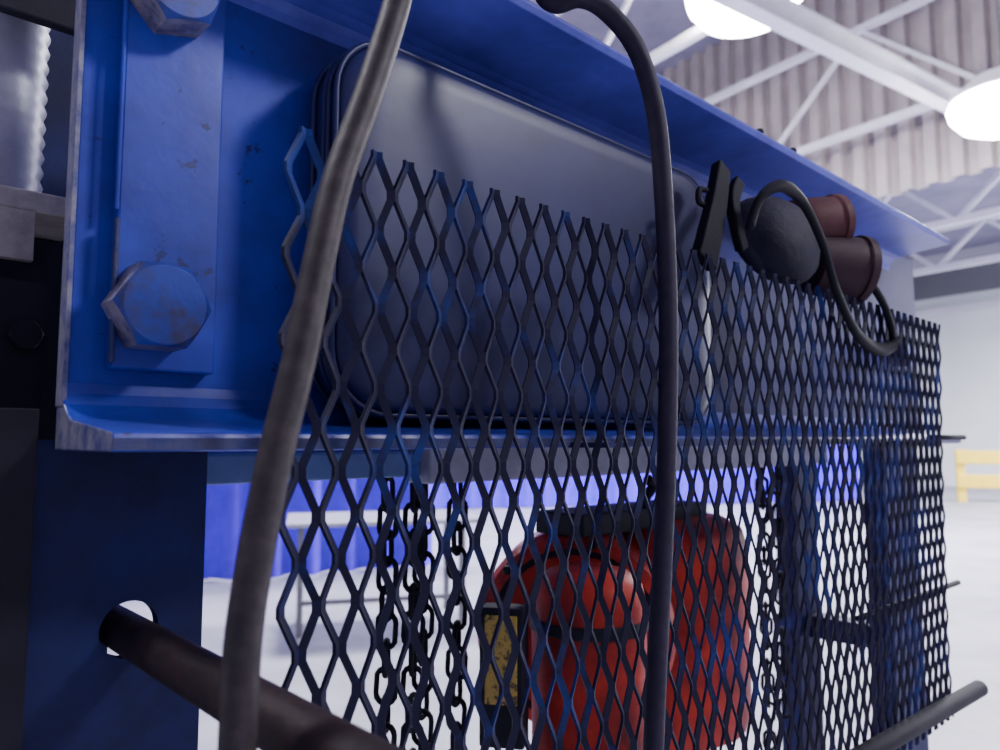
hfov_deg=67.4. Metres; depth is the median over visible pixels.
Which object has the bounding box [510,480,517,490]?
curtain
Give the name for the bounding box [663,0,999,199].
ceiling
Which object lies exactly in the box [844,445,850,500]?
curtain
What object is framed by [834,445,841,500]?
curtain
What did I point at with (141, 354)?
hydraulic press frame
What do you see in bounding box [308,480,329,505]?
curtain
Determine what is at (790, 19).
girder
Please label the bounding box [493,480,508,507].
curtain
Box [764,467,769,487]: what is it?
curtain
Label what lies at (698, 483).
curtain
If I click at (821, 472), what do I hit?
curtain
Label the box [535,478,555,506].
curtain
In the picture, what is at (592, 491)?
curtain
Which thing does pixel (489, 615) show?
chain hoist
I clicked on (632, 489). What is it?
curtain
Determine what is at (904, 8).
roof truss
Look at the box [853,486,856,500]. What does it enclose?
curtain
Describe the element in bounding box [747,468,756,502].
curtain
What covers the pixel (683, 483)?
curtain
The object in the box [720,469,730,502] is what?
curtain
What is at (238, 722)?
hose
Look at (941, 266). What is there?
roof truss
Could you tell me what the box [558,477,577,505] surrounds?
curtain
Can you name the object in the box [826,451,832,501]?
curtain
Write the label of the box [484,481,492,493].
curtain
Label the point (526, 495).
curtain
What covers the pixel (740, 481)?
curtain
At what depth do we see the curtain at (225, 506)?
6.96 m
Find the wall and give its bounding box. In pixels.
[859,289,999,485]
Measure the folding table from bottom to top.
0.750 m
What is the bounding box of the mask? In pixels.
[731,194,881,304]
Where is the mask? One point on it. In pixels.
(817, 246)
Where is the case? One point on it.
(432, 116)
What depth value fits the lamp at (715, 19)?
9.41 m
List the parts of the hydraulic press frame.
bracket leg, machine guard panel, angle bracket, column plate, bolt plate, bolster plate, expanded metal guard, column leg, column leg, support rod, support rod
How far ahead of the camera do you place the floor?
5.16 m
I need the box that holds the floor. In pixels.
[107,485,999,749]
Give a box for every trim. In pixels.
[913,262,999,301]
[915,300,999,316]
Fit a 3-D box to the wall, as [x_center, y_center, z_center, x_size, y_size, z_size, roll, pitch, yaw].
[14.330,-0.085,19.299,0.203,6.100,32.000,3,-6,-34]
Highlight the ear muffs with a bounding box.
[731,179,898,356]
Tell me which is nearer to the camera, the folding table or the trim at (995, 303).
the folding table
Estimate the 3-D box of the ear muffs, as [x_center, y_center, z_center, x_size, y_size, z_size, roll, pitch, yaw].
[0.349,-0.128,0.874,0.342,0.205,0.120,5,-7,-43]
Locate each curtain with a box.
[204,483,249,579]
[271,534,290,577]
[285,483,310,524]
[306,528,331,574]
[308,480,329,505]
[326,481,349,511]
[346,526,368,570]
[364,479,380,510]
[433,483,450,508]
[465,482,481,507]
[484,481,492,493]
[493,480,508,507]
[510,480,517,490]
[519,479,532,506]
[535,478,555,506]
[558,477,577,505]
[580,476,598,504]
[601,475,618,503]
[621,474,637,501]
[676,471,687,499]
[691,470,702,500]
[705,470,716,502]
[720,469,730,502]
[734,468,743,502]
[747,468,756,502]
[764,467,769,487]
[816,464,822,500]
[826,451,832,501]
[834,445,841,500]
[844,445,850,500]
[853,445,858,482]
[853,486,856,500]
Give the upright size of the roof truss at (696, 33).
1.920 m
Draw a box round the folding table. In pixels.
[286,509,478,637]
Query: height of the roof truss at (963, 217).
1.140 m
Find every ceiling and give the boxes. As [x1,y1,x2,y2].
[530,0,722,75]
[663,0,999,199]
[806,111,999,259]
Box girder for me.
[710,0,960,113]
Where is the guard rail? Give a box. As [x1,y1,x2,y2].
[954,449,999,501]
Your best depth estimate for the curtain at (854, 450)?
15.90 m
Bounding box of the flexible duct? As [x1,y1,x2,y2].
[0,12,50,192]
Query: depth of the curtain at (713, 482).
15.22 m
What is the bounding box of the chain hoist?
[373,466,791,749]
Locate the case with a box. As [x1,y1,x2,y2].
[308,41,712,425]
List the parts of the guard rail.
post, rail, rail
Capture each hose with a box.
[217,0,411,749]
[535,0,677,749]
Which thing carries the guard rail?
on the floor
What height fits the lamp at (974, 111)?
2.468 m
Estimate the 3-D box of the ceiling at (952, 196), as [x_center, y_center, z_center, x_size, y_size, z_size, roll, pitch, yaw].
[10.898,-4.123,16.135,9.600,0.200,30.000,3,-6,-34]
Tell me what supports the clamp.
attached to the hydraulic press frame
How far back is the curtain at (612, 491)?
14.74 m
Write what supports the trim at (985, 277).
attached to the wall
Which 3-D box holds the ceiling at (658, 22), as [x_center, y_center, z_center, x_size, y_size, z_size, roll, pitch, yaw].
[-1.734,-8.240,8.004,21.200,0.200,30.000,3,-6,-34]
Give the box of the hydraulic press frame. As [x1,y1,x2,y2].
[0,0,987,749]
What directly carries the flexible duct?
on the hydraulic press frame
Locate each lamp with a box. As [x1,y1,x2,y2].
[686,0,800,37]
[946,0,999,138]
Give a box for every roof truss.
[554,0,708,64]
[704,0,976,154]
[881,170,999,229]
[910,216,999,275]
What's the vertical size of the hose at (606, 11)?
0.782 m
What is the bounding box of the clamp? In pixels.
[692,160,747,270]

